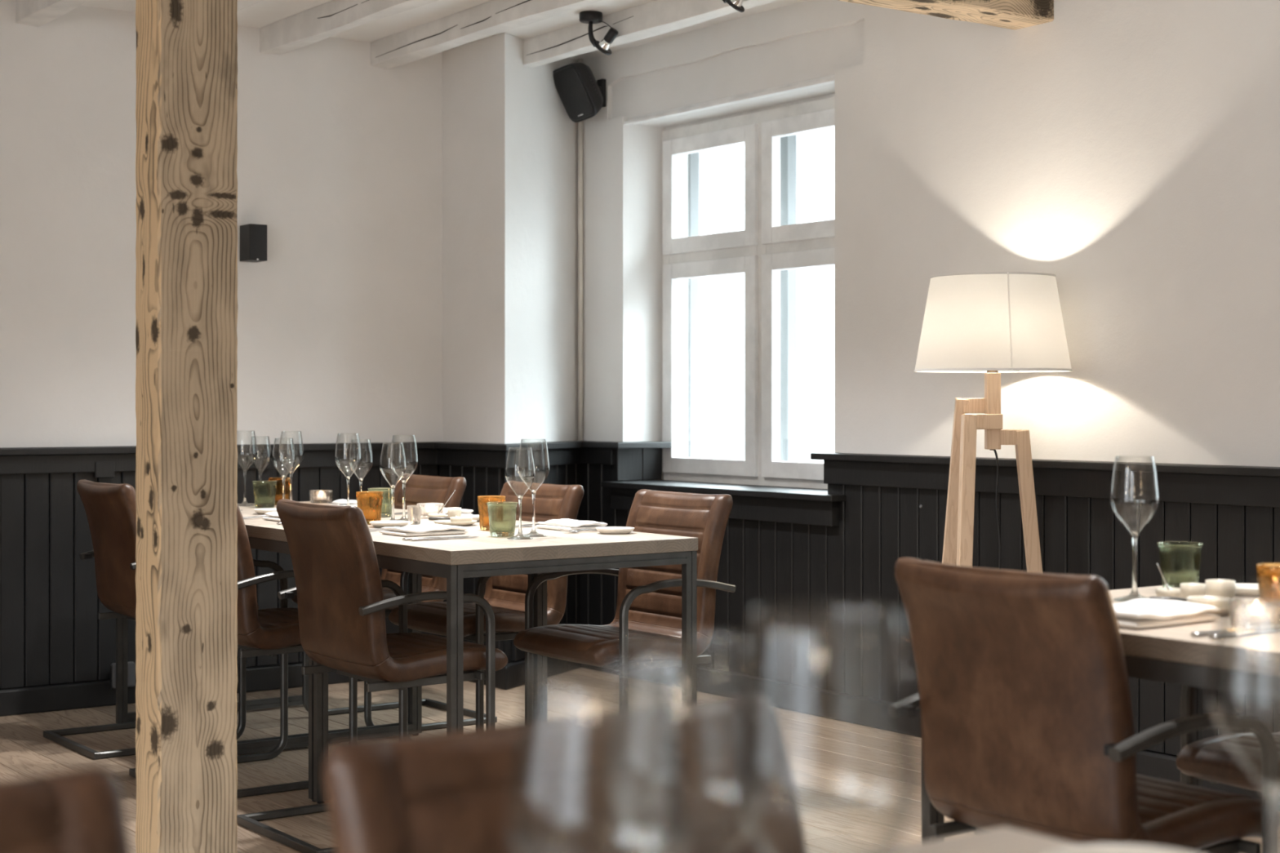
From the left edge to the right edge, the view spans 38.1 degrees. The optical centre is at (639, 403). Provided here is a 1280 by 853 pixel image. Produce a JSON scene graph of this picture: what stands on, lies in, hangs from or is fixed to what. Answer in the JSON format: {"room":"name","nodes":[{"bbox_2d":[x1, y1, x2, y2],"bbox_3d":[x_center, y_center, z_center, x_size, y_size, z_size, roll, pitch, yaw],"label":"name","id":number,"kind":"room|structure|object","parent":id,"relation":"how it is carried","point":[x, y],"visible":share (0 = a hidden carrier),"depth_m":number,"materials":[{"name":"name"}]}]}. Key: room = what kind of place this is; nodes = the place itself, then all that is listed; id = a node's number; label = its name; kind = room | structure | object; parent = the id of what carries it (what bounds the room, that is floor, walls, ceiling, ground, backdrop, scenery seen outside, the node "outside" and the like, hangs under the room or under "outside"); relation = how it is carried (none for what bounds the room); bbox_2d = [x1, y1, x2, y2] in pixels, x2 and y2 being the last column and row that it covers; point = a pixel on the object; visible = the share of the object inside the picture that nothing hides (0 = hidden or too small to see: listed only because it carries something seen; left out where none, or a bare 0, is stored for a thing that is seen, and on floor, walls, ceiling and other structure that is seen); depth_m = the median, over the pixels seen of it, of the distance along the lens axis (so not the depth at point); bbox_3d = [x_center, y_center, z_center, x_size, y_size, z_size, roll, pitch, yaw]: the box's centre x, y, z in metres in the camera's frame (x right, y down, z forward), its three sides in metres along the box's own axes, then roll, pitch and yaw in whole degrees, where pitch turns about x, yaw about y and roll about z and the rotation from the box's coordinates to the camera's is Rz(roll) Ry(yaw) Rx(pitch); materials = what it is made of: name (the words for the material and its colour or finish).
{"room":"restaurant dining room","nodes":[
{"label":"restaurant dining room","id":0,"kind":"room"},
{"bbox_2d":[0,0,442,448],"bbox_3d":[-3.837,-0.180,5.987,7.800,2.660,0.300,0,0,-36],"label":"wall","id":1,"kind":"structure","parent":0,"point":[340,328],"depth_m":7.48,"materials":[{"name":"white paint"}]},
{"bbox_2d":[110,661,136,689],"bbox_3d":[-1.963,1.036,7.060,0.096,0.100,0.034,0,0,-36],"label":"wall socket","id":2,"kind":"object","parent":1,"relation":"attached to","point":[131,676],"visible":0.56,"depth_m":7.06,"materials":[{"name":"grey plastic"}]},
{"bbox_2d":[111,662,115,688],"bbox_3d":[-1.988,1.034,7.042,0.036,0.095,0.034,0,0,-36],"label":"socket","id":3,"kind":"object","parent":2,"relation":"attached to","point":[113,665],"depth_m":7.02,"materials":[{"name":"grey plastic"}]},
{"bbox_2d":[240,223,266,262],"bbox_3d":[-1.540,-0.638,7.400,0.076,0.144,0.103,0,0,-36],"label":"loudspeaker","id":4,"kind":"object","parent":1,"relation":"attached to","point":[253,237],"visible":1,"depth_m":7.37,"materials":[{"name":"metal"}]},
{"bbox_2d":[0,657,612,716],"bbox_3d":[-3.455,1.103,5.699,8.080,0.095,0.615,0,0,-36],"label":"baseboard","id":5,"kind":"structure","parent":1,"relation":"attached to","point":[83,695],"depth_m":7.04,"materials":[{"name":"grey paint"}]},
{"bbox_2d":[0,440,671,688],"bbox_3d":[-3.364,0.657,5.734,8.270,0.985,0.673,0,0,-36],"label":"wainscoting","id":6,"kind":"structure","parent":1,"relation":"attached to","point":[51,633],"depth_m":7.09,"materials":[{"name":"grey paint"}]},
{"bbox_2d":[81,0,804,60],"bbox_3d":[-0.258,-1.570,1.850,8.750,0.120,11.300,0,0,-36],"label":"ceiling","id":7,"kind":"structure","parent":0,"point":[264,13],"depth_m":7.22,"materials":[{"name":"paint"}]},
{"bbox_2d":[15,0,88,26],"bbox_3d":[0.916,-1.455,2.495,0.101,0.109,10.970,0,0,-36],"label":"joist","id":8,"kind":"object","parent":7,"relation":"attached to","point":[36,13],"visible":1,"depth_m":6.73,"materials":[{"name":"wood"}]},
{"bbox_2d":[236,0,263,11],"bbox_3d":[1.313,-1.455,2.783,0.101,0.110,10.970,0,0,-36],"label":"joist","id":9,"kind":"object","parent":7,"relation":"attached to","point":[242,4],"visible":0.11,"depth_m":6.54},
{"bbox_2d":[259,0,438,54],"bbox_3d":[1.711,-1.455,3.070,0.101,0.109,10.970,0,0,-36],"label":"joist","id":10,"kind":"object","parent":7,"relation":"attached to","point":[317,24],"visible":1,"depth_m":7.02,"materials":[{"name":"wood"}]},
{"bbox_2d":[370,0,601,69],"bbox_3d":[2.103,-1.456,3.354,0.101,0.109,10.970,0,0,-36],"label":"joist","id":11,"kind":"object","parent":7,"relation":"attached to","point":[492,17],"visible":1,"depth_m":7.16,"materials":[{"name":"wood"}]},
{"bbox_2d":[579,10,617,55],"bbox_3d":[-0.155,-1.425,7.165,0.167,0.171,0.090,0,0,26],"label":"light","id":12,"kind":"object","parent":7,"relation":"attached to","point":[590,17],"visible":1,"depth_m":7.14,"materials":[{"name":"black plastic"}]},
{"bbox_2d":[523,0,778,67],"bbox_3d":[2.610,-1.456,3.493,0.100,0.108,10.600,0,0,-36],"label":"joist","id":13,"kind":"object","parent":7,"relation":"attached to","point":[657,17],"visible":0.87,"depth_m":7.10,"materials":[{"name":"wood"}]},
{"bbox_2d":[722,0,744,12],"bbox_3d":[0.313,-1.425,6.380,0.167,0.171,0.090,0,0,26],"label":"light","id":14,"kind":"object","parent":7,"relation":"attached to","point":[735,4],"visible":1,"depth_m":6.35,"materials":[{"name":"black plastic"}]},
{"bbox_2d":[442,32,577,444],"bbox_3d":[-0.389,-0.180,8.199,1.020,2.660,0.858,0,0,-36],"label":"wall","id":15,"kind":"structure","parent":0,"point":[510,140],"depth_m":7.79,"materials":[{"name":"white paint"}]},
{"bbox_2d":[552,62,606,122],"bbox_3d":[-0.245,-1.331,7.963,0.223,0.243,0.182,0,0,-36],"label":"loudspeaker","id":16,"kind":"object","parent":15,"relation":"attached to","point":[582,97],"visible":1,"depth_m":7.91,"materials":[{"name":"black plastic"}]},
{"bbox_2d":[552,66,593,120],"bbox_3d":[-0.287,-1.322,7.930,0.116,0.214,0.167,0,0,-36],"label":"grille","id":17,"kind":"object","parent":16,"relation":"attached to","point":[574,85],"depth_m":7.91,"materials":[{"name":"black plastic"}]},
{"bbox_2d":[577,58,582,440],"bbox_3d":[-0.261,-0.672,8.145,0.022,1.675,0.022,0,0,-36],"label":"pipe","id":18,"kind":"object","parent":15,"relation":"attached to","point":[580,123],"depth_m":8.13,"materials":[{"name":"metal"}]},
{"bbox_2d":[0,667,1279,852],"bbox_3d":[-0.258,1.180,1.850,8.750,0.060,11.300,0,0,-36],"label":"floor","id":19,"kind":"structure","parent":0,"point":[855,784],"depth_m":6.05,"materials":[{"name":"brown wood"}]},
{"bbox_2d":[0,766,129,852],"bbox_3d":[-0.461,0.707,1.085,0.508,0.885,0.591,0,0,-36],"label":"dining chair","id":20,"kind":"object","parent":19,"relation":"on","point":[79,811],"visible":1,"depth_m":1.31,"materials":[{"name":"brown leather"}]},
{"bbox_2d":[43,480,258,759],"bbox_3d":[-1.668,0.707,6.359,0.591,0.885,0.508,0,0,-36],"label":"dining chair","id":21,"kind":"object","parent":19,"relation":"on","point":[110,508],"visible":0.45,"depth_m":6.25,"materials":[{"name":"brown leather"}]},
{"bbox_2d":[135,0,237,852],"bbox_3d":[-1.059,-0.039,4.336,0.195,2.378,0.150,0,0,-36],"label":"timber post","id":22,"kind":"object","parent":19,"relation":"on","point":[186,68],"visible":1,"depth_m":4.28,"materials":[{"name":"brown wood"}]},
{"bbox_2d":[128,504,357,797],"bbox_3d":[-1.190,0.707,5.699,0.591,0.885,0.508,0,0,-36],"label":"dining chair","id":23,"kind":"object","parent":19,"relation":"on","point":[270,632],"visible":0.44,"depth_m":5.52,"materials":[{"name":"brown leather"}]},
{"bbox_2d":[115,501,412,742],"bbox_3d":[-1.323,0.762,6.539,0.790,0.776,0.793,0,0,-36],"label":"dining table","id":24,"kind":"object","parent":19,"relation":"on","point":[122,714],"visible":0.15,"depth_m":6.62,"materials":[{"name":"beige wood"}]},
{"bbox_2d":[238,430,257,506],"bbox_3d":[-1.441,0.237,6.770,0.089,0.273,0.089,0,0,-37],"label":"wine glass","id":25,"kind":"object","parent":24,"relation":"on","point":[244,503],"visible":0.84,"depth_m":6.76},
{"bbox_2d":[252,480,277,508],"bbox_3d":[-1.342,0.327,6.638,0.089,0.095,0.089,0,0,41],"label":"tumbler","id":26,"kind":"object","parent":24,"relation":"on","point":[264,491],"visible":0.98,"depth_m":6.61,"materials":[{"name":"green glass"}]},
{"bbox_2d":[253,507,276,515],"bbox_3d":[-1.244,0.365,6.258,0.116,0.017,0.116,0,0,-41],"label":"plate","id":27,"kind":"object","parent":24,"relation":"on","point":[260,511],"visible":0.44,"depth_m":6.22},
{"bbox_2d":[268,477,289,505],"bbox_3d":[-1.322,0.324,6.819,0.083,0.100,0.083,0,0,43],"label":"tumbler","id":28,"kind":"object","parent":24,"relation":"on","point":[278,495],"visible":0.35,"depth_m":6.79,"materials":[{"name":"orange glass"}]},
{"bbox_2d":[271,437,295,499],"bbox_3d":[-1.251,0.248,6.521,0.083,0.251,0.083,0,0,-38],"label":"wine glass","id":29,"kind":"object","parent":24,"relation":"on","point":[283,477],"visible":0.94,"depth_m":6.52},
{"bbox_2d":[271,437,295,475],"bbox_3d":[-1.251,0.197,6.521,0.083,0.148,0.083,0,0,-38],"label":"bowl","id":30,"kind":"object","parent":29,"relation":"on","point":[278,437],"depth_m":6.52,"materials":[{"name":"clear glass"}]},
{"bbox_2d":[278,431,303,500],"bbox_3d":[-1.251,0.237,6.657,0.089,0.273,0.089,0,0,-4],"label":"wine glass","id":31,"kind":"object","parent":24,"relation":"on","point":[291,473],"visible":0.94,"depth_m":6.65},
{"bbox_2d":[278,431,303,470],"bbox_3d":[-1.251,0.180,6.657,0.089,0.160,0.089,0,0,34],"label":"bowl","id":32,"kind":"object","parent":31,"relation":"on","point":[300,431],"depth_m":6.66,"materials":[{"name":"clear glass"}]},
{"bbox_2d":[309,489,333,503],"bbox_3d":[-1.194,0.350,6.949,0.088,0.048,0.088,0,0,-36],"label":"tealight holder","id":33,"kind":"object","parent":24,"relation":"on","point":[316,496],"visible":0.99,"depth_m":6.91,"materials":[{"name":"beige"}]},
{"bbox_2d":[331,499,356,506],"bbox_3d":[-1.007,0.359,6.640,0.132,0.028,0.189,0,0,-36],"label":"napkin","id":34,"kind":"object","parent":24,"relation":"on","point":[338,501],"visible":0.21,"depth_m":6.63,"materials":[{"name":"white fabric"}]},
{"bbox_2d":[236,498,507,852],"bbox_3d":[-0.721,0.707,5.051,0.591,0.885,0.508,0,0,-36],"label":"dining chair","id":35,"kind":"object","parent":19,"relation":"on","point":[342,605],"visible":0.94,"depth_m":4.93,"materials":[{"name":"brown leather"}]},
{"bbox_2d":[236,511,537,801],"bbox_3d":[-0.857,0.762,5.894,0.790,0.776,0.793,0,0,-36],"label":"dining table","id":36,"kind":"object","parent":19,"relation":"on","point":[263,535],"visible":0.2,"depth_m":6.05,"materials":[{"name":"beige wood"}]},
{"bbox_2d":[262,511,280,521],"bbox_3d":[-1.087,0.361,5.940,0.201,0.026,0.154,0,0,-36],"label":"napkin","id":37,"kind":"object","parent":36,"relation":"on","point":[273,516],"visible":0.12,"depth_m":5.90,"materials":[{"name":"white fabric"}]},
{"bbox_2d":[334,433,361,506],"bbox_3d":[-0.975,0.237,6.198,0.089,0.273,0.089,0,0,41],"label":"wine glass","id":38,"kind":"object","parent":36,"relation":"on","point":[348,477],"visible":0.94,"depth_m":6.20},
{"bbox_2d":[334,433,361,476],"bbox_3d":[-0.975,0.180,6.198,0.089,0.160,0.089,0,0,41],"label":"bowl","id":39,"kind":"object","parent":38,"relation":"on","point":[337,433],"depth_m":6.20,"materials":[{"name":"clear glass"}]},
{"bbox_2d":[355,491,382,524],"bbox_3d":[-0.836,0.324,5.739,0.083,0.100,0.083,0,0,33],"label":"tumbler","id":40,"kind":"object","parent":36,"relation":"on","point":[370,502],"visible":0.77,"depth_m":5.71,"materials":[{"name":"orange glass"}]},
{"bbox_2d":[367,487,391,517],"bbox_3d":[-0.849,0.327,6.088,0.089,0.095,0.089,0,0,41],"label":"tumbler","id":41,"kind":"object","parent":36,"relation":"on","point":[386,510],"visible":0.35,"depth_m":6.06,"materials":[{"name":"green glass"}]},
{"bbox_2d":[369,520,408,528],"bbox_3d":[-0.757,0.366,5.605,0.120,0.016,0.120,0,0,6],"label":"plate","id":42,"kind":"object","parent":36,"relation":"on","point":[380,524],"visible":0.91,"depth_m":5.57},
{"bbox_2d":[379,443,406,520],"bbox_3d":[-0.768,0.248,5.769,0.083,0.251,0.083,0,0,12],"label":"wine glass","id":43,"kind":"object","parent":36,"relation":"on","point":[393,486],"visible":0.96,"depth_m":5.77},
{"bbox_2d":[379,443,406,484],"bbox_3d":[-0.768,0.197,5.769,0.083,0.148,0.083,0,0,12],"label":"bowl","id":44,"kind":"object","parent":43,"relation":"on","point":[383,443],"depth_m":5.76,"materials":[{"name":"clear glass"}]},
{"bbox_2d":[389,435,417,520],"bbox_3d":[-0.745,0.237,5.863,0.089,0.273,0.089,0,0,7],"label":"wine glass","id":45,"kind":"object","parent":36,"relation":"on","point":[403,517],"visible":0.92,"depth_m":5.86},
{"bbox_2d":[389,435,417,480],"bbox_3d":[-0.745,0.180,5.863,0.089,0.160,0.089,0,0,7],"label":"bowl","id":46,"kind":"object","parent":45,"relation":"on","point":[415,435],"depth_m":5.86,"materials":[{"name":"clear glass"}]},
{"bbox_2d":[406,505,421,524],"bbox_3d":[-0.698,0.345,5.734,0.044,0.058,0.044,0,0,-36],"label":"shot glass","id":47,"kind":"object","parent":36,"relation":"on","point":[413,511],"visible":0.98,"depth_m":5.72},
{"bbox_2d":[416,502,444,519],"bbox_3d":[-0.682,0.350,6.036,0.088,0.048,0.088,0,0,-36],"label":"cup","id":48,"kind":"object","parent":36,"relation":"on","point":[426,508],"visible":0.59,"depth_m":6.00,"materials":[{"name":"white ceramic"}]},
{"bbox_2d":[447,506,461,517],"bbox_3d":[-0.591,0.353,5.910,0.041,0.042,0.041,0,0,-36],"label":"cup","id":49,"kind":"object","parent":36,"relation":"on","point":[452,511],"visible":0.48,"depth_m":5.89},
{"bbox_2d":[433,520,476,526],"bbox_3d":[-0.565,0.367,5.678,0.134,0.014,0.134,0,0,27],"label":"plate","id":50,"kind":"object","parent":36,"relation":"on","point":[437,522],"visible":0.83,"depth_m":5.63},
{"bbox_2d":[428,516,450,519],"bbox_3d":[-0.590,0.352,5.674,0.112,0.009,0.024,0,0,0],"label":"butter knife","id":51,"kind":"object","parent":50,"relation":"on","point":[430,517],"visible":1,"depth_m":5.66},
{"bbox_2d":[449,516,472,522],"bbox_3d":[-0.547,0.359,5.679,0.068,0.020,0.068,0,0,-36],"label":"butter dish","id":52,"kind":"object","parent":50,"relation":"on","point":[453,519],"visible":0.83,"depth_m":5.65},
{"bbox_2d":[443,507,473,517],"bbox_3d":[-0.645,0.360,6.149,0.122,0.027,0.164,0,0,-36],"label":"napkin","id":53,"kind":"object","parent":36,"relation":"on","point":[464,512],"visible":0.25,"depth_m":6.10,"materials":[{"name":"white fabric"}]},
{"bbox_2d":[291,473,497,730],"bbox_3d":[-0.902,0.707,6.716,0.591,0.885,0.508,0,0,-36],"label":"dining chair","id":54,"kind":"object","parent":19,"relation":"on","point":[419,488],"visible":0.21,"depth_m":6.77,"materials":[{"name":"brown leather"}]},
{"bbox_2d":[388,480,583,736],"bbox_3d":[-0.461,0.707,6.072,0.591,0.885,0.508,0,0,-36],"label":"dining chair","id":55,"kind":"object","parent":19,"relation":"on","point":[505,594],"visible":0.47,"depth_m":5.98,"materials":[{"name":"brown leather"}]},
{"bbox_2d":[313,523,697,804],"bbox_3d":[-0.390,0.762,5.249,0.790,0.776,0.793,0,0,-36],"label":"dining table","id":56,"kind":"object","parent":19,"relation":"on","point":[455,560],"visible":0.41,"depth_m":5.00,"materials":[{"name":"brown wood"}]},
{"bbox_2d":[378,523,467,536],"bbox_3d":[-0.617,0.361,5.299,0.206,0.025,0.159,0,0,-36],"label":"napkin","id":57,"kind":"object","parent":56,"relation":"on","point":[428,529],"visible":1,"depth_m":5.25,"materials":[{"name":"white fabric"}]},
{"bbox_2d":[402,535,471,540],"bbox_3d":[-0.557,0.370,5.114,0.218,0.006,0.020,0,0,-36],"label":"knife","id":58,"kind":"object","parent":56,"relation":"on","point":[403,539],"visible":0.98,"depth_m":5.08,"materials":[{"name":"metal"}]},
{"bbox_2d":[409,536,479,541],"bbox_3d":[-0.534,0.370,5.092,0.218,0.006,0.020,0,0,-36],"label":"knife","id":59,"kind":"object","parent":56,"relation":"on","point":[436,538],"visible":1,"depth_m":5.07,"materials":[{"name":"metal"}]},
{"bbox_2d":[477,495,505,530],"bbox_3d":[-0.438,0.324,5.472,0.083,0.100,0.083,0,0,-1],"label":"tumbler","id":60,"kind":"object","parent":56,"relation":"on","point":[482,500],"visible":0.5,"depth_m":5.44,"materials":[{"name":"orange glass"}]},
{"bbox_2d":[486,502,518,537],"bbox_3d":[-0.387,0.327,5.215,0.089,0.095,0.089,0,0,-2],"label":"tumbler","id":61,"kind":"object","parent":56,"relation":"on","point":[501,515],"visible":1,"depth_m":5.18,"materials":[{"name":"green glass"}]},
{"bbox_2d":[505,447,535,539],"bbox_3d":[-0.330,0.248,5.116,0.083,0.251,0.083,0,0,8],"label":"wine glass","id":62,"kind":"object","parent":56,"relation":"on","point":[520,535],"visible":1,"depth_m":5.11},
{"bbox_2d":[505,447,535,495],"bbox_3d":[-0.330,0.197,5.116,0.083,0.148,0.083,0,0,8],"label":"bowl","id":63,"kind":"object","parent":62,"relation":"on","point":[530,447],"depth_m":5.11,"materials":[{"name":"clear glass"}]},
{"bbox_2d":[517,438,549,537],"bbox_3d":[-0.299,0.237,5.214,0.089,0.273,0.089,0,0,5],"label":"wine glass","id":64,"kind":"object","parent":56,"relation":"on","point":[533,533],"visible":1,"depth_m":5.21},
{"bbox_2d":[517,438,549,490],"bbox_3d":[-0.299,0.180,5.214,0.089,0.160,0.089,0,0,5],"label":"bowl","id":65,"kind":"object","parent":64,"relation":"on","point":[528,438],"depth_m":5.21,"materials":[{"name":"clear glass"}]},
{"bbox_2d":[535,518,607,530],"bbox_3d":[-0.204,0.360,5.505,0.137,0.027,0.188,0,0,-36],"label":"napkin","id":66,"kind":"object","parent":56,"relation":"on","point":[566,524],"visible":0.91,"depth_m":5.46,"materials":[{"name":"white fabric"}]},
{"bbox_2d":[595,526,634,534],"bbox_3d":[-0.071,0.366,5.330,0.112,0.016,0.112,0,0,3],"label":"plate","id":67,"kind":"object","parent":56,"relation":"on","point":[603,530],"visible":1,"depth_m":5.29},
{"bbox_2d":[322,693,806,852],"bbox_3d":[0.037,0.707,1.429,0.508,0.885,0.591,0,0,-36],"label":"dining chair","id":68,"kind":"object","parent":19,"relation":"on","point":[446,792],"visible":0.98,"depth_m":1.54,"materials":[{"name":"brown leather"}]},
{"bbox_2d":[513,488,735,722],"bbox_3d":[-0.009,0.707,5.448,0.591,0.885,0.508,0,0,-36],"label":"dining chair","id":69,"kind":"object","parent":19,"relation":"on","point":[649,598],"visible":0.81,"depth_m":5.38,"materials":[{"name":"brown leather"}]},
{"bbox_2d":[867,826,1079,852],"bbox_3d":[-0.086,0.762,0.858,1.585,0.776,0.793,0,0,-36],"label":"dining table","id":70,"kind":"object","parent":19,"relation":"on","point":[1005,839],"visible":1,"depth_m":1.57,"materials":[{"name":"brown wood"}]},
{"bbox_2d":[508,658,688,852],"bbox_3d":[-0.019,0.248,0.860,0.083,0.251,0.083,0,0,29],"label":"wine glass","id":71,"kind":"object","parent":70,"relation":"on","point":[512,846],"visible":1,"depth_m":0.86,"materials":[{"name":"glass"}]},
{"bbox_2d":[608,631,767,852],"bbox_3d":[0.025,0.248,0.970,0.083,0.251,0.083,0,0,-1],"label":"wine glass","id":72,"kind":"object","parent":70,"relation":"on","point":[629,638],"visible":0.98,"depth_m":0.96,"materials":[{"name":"glass"}]},
{"bbox_2d":[733,603,918,852],"bbox_3d":[0.090,0.237,0.900,0.089,0.273,0.089,0,0,14],"label":"wine glass","id":73,"kind":"object","parent":70,"relation":"on","point":[754,610],"visible":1,"depth_m":0.89,"materials":[{"name":"glass"}]},
{"bbox_2d":[1045,844,1193,852],"bbox_3d":[0.382,0.366,1.434,0.150,0.016,0.150,0,0,2],"label":"plate","id":74,"kind":"object","parent":70,"relation":"on","point":[1091,848],"visible":1,"depth_m":1.50,"materials":[{"name":"ceramic"}]},
{"bbox_2d":[1208,582,1279,852],"bbox_3d":[0.423,0.248,1.240,0.083,0.251,0.083,0,0,0],"label":"wine glass","id":75,"kind":"object","parent":70,"relation":"on","point":[1271,791],"visible":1,"depth_m":1.24,"materials":[{"name":"glass"}]},
{"bbox_2d":[914,271,1072,572],"bbox_3d":[1.108,0.377,5.833,0.488,1.552,0.488,0,0,-11],"label":"floor lamp","id":76,"kind":"object","parent":19,"relation":"on","point":[992,324],"visible":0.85,"depth_m":5.71,"materials":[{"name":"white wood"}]},
{"bbox_2d":[887,557,1278,852],"bbox_3d":[0.715,0.707,3.119,0.591,0.885,0.508,0,0,-36],"label":"dining chair","id":77,"kind":"object","parent":19,"relation":"on","point":[1023,698],"visible":0.97,"depth_m":3.00,"materials":[{"name":"brown leather"}]},
{"bbox_2d":[921,585,1279,842],"bbox_3d":[1.065,0.762,3.314,0.790,0.776,0.793,0,0,-36],"label":"dining table","id":78,"kind":"object","parent":19,"relation":"on","point":[1248,664],"visible":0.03,"depth_m":2.94,"materials":[{"name":"beige wood"}]},
{"bbox_2d":[1110,455,1159,601],"bbox_3d":[0.938,0.237,3.521,0.089,0.273,0.089,0,0,39],"label":"wine glass","id":79,"kind":"object","parent":78,"relation":"on","point":[1134,594],"visible":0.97,"depth_m":3.52,"materials":[{"name":"glass"}]},
{"bbox_2d":[1110,455,1159,533],"bbox_3d":[0.938,0.180,3.521,0.089,0.160,0.089,0,0,39],"label":"bowl","id":80,"kind":"object","parent":79,"relation":"on","point":[1132,532],"depth_m":3.52,"materials":[{"name":"clear glass"}]},
{"bbox_2d":[1113,598,1220,628],"bbox_3d":[0.860,0.359,3.183,0.226,0.030,0.169,0,0,-36],"label":"napkin","id":81,"kind":"object","parent":78,"relation":"on","point":[1140,613],"visible":0.67,"depth_m":3.13,"materials":[{"name":"white fabric"}]},
{"bbox_2d":[1155,587,1181,597],"bbox_3d":[1.014,0.365,3.554,0.052,0.018,0.052,0,0,-36],"label":"salt bowl","id":82,"kind":"object","parent":78,"relation":"on","point":[1160,592],"visible":0.68,"depth_m":3.53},
{"bbox_2d":[1156,541,1203,588],"bbox_3d":[1.078,0.327,3.705,0.089,0.095,0.089,0,0,42],"label":"tumbler","id":83,"kind":"object","parent":78,"relation":"on","point":[1180,561],"visible":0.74,"depth_m":3.67,"materials":[{"name":"green glass"}]},
{"bbox_2d":[1180,582,1205,598],"bbox_3d":[1.039,0.357,3.486,0.048,0.034,0.048,0,0,-36],"label":"salt bowl","id":84,"kind":"object","parent":78,"relation":"on","point":[1187,589],"visible":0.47,"depth_m":3.47,"materials":[{"name":"ceramic"}]},
{"bbox_2d":[1204,608,1229,615],"bbox_3d":[1.007,0.366,3.320,0.160,0.016,0.160,0,0,16],"label":"plate","id":85,"kind":"object","parent":78,"relation":"on","point":[1225,611],"visible":0.1,"depth_m":3.25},
{"bbox_2d":[1147,596,1211,601],"bbox_3d":[0.968,0.351,3.326,0.112,0.009,0.024,0,0,0],"label":"butter knife","id":86,"kind":"object","parent":85,"relation":"on","point":[1174,598],"visible":0.65,"depth_m":3.32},
{"bbox_2d":[1186,595,1229,608],"bbox_3d":[1.017,0.358,3.320,0.076,0.020,0.076,0,0,-36],"label":"butter dish","id":87,"kind":"object","parent":85,"relation":"on","point":[1216,601],"visible":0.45,"depth_m":3.29,"materials":[{"name":"ceramic"}]},
{"bbox_2d":[1204,578,1235,598],"bbox_3d":[1.060,0.349,3.389,0.048,0.050,0.048,0,0,-36],"label":"cup","id":88,"kind":"object","parent":78,"relation":"on","point":[1215,587],"visible":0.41,"depth_m":3.37,"materials":[{"name":"ceramic"}]},
{"bbox_2d":[1190,627,1252,636],"bbox_3d":[0.972,0.370,3.031,0.218,0.006,0.020,0,0,-36],"label":"knife","id":89,"kind":"object","parent":78,"relation":"on","point":[1202,633],"visible":0.63,"depth_m":2.99,"materials":[{"name":"metal"}]},
{"bbox_2d":[1208,628,1279,639],"bbox_3d":[0.992,0.370,3.003,0.218,0.006,0.020,0,0,-36],"label":"knife","id":90,"kind":"object","parent":78,"relation":"on","point":[1233,634],"visible":0.97,"depth_m":2.97,"materials":[{"name":"metal"}]},
{"bbox_2d":[1235,582,1259,596],"bbox_3d":[1.194,0.365,3.622,0.120,0.017,0.120,0,0,9],"label":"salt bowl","id":91,"kind":"object","parent":78,"relation":"on","point":[1254,589],"visible":0.41,"depth_m":3.58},
{"bbox_2d":[1228,596,1279,631],"bbox_3d":[1.023,0.350,3.080,0.088,0.048,0.088,0,0,-36],"label":"tealight holder","id":92,"kind":"object","parent":78,"relation":"on","point":[1255,613],"visible":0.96,"depth_m":3.05,"materials":[{"name":"beige"}]},
{"bbox_2d":[1256,563,1279,599],"bbox_3d":[1.088,0.324,3.144,0.083,0.100,0.083,0,0,18],"label":"tumbler","id":93,"kind":"object","parent":78,"relation":"on","point":[1266,572],"visible":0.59,"depth_m":3.12,"materials":[{"name":"orange glass"}]},
{"bbox_2d":[1176,684,1279,791],"bbox_3d":[1.407,0.707,3.617,0.591,0.885,0.508,0,0,-36],"label":"dining chair","id":94,"kind":"object","parent":19,"relation":"on","point":[1211,759],"visible":0.72,"depth_m":3.57,"materials":[{"name":"brown leather"}]},
{"bbox_2d":[582,0,1279,480],"bbox_3d":[3.015,-0.180,4.218,0.670,2.660,11.300,0,0,-36],"label":"wall","id":95,"kind":"structure","parent":0,"point":[1126,153],"depth_m":6.11,"materials":[{"name":"white paint"}]},
{"bbox_2d":[616,509,829,690],"bbox_3d":[0.306,0.765,7.358,0.040,0.770,1.345,0,0,-36],"label":"wall paneling","id":96,"kind":"structure","parent":95,"relation":"attached to","point":[768,563],"depth_m":7.04,"materials":[{"name":"grey paint"}]},
{"bbox_2d":[600,480,846,526],"bbox_3d":[0.392,0.390,7.356,0.322,0.115,1.456,0,0,-36],"label":"window sill","id":97,"kind":"structure","parent":95,"relation":"attached to","point":[799,505],"depth_m":7.08,"materials":[{"name":"grey paint"}]},
{"bbox_2d":[624,74,835,125],"bbox_3d":[0.342,-1.202,7.384,0.040,0.028,1.345,0,0,-36],"label":"trim","id":98,"kind":"structure","parent":95,"relation":"attached to","point":[829,79],"depth_m":7.33,"materials":[{"name":"white paint"}]},
{"bbox_2d":[662,93,835,488],"bbox_3d":[0.537,-0.436,7.575,0.210,1.588,1.475,0,0,-36],"label":"window","id":99,"kind":"structure","parent":95,"relation":"in","point":[771,248],"depth_m":7.58,"materials":[{"name":"grey paint"}]},
{"bbox_2d":[611,659,1262,799],"bbox_3d":[2.087,1.103,4.876,0.062,0.095,7.455,0,0,-36],"label":"baseboard","id":100,"kind":"structure","parent":95,"relation":"attached to","point":[855,709],"depth_m":6.77,"materials":[{"name":"grey paint"}]},
{"bbox_2d":[839,0,1053,30],"bbox_3d":[-1.501,-1.318,4.033,6.895,0.182,0.178,0,0,-36],"label":"timber beam","id":101,"kind":"structure","parent":95,"relation":"attached to","point":[1014,15],"depth_m":5.85,"materials":[{"name":"brown wood"}]},
{"bbox_2d":[810,452,1279,755],"bbox_3d":[1.260,0.666,5.991,0.104,0.968,2.032,0,0,-36],"label":"wainscoting","id":102,"kind":"structure","parent":95,"relation":"attached to","point":[894,508],"depth_m":5.92,"materials":[{"name":"grey paint"}]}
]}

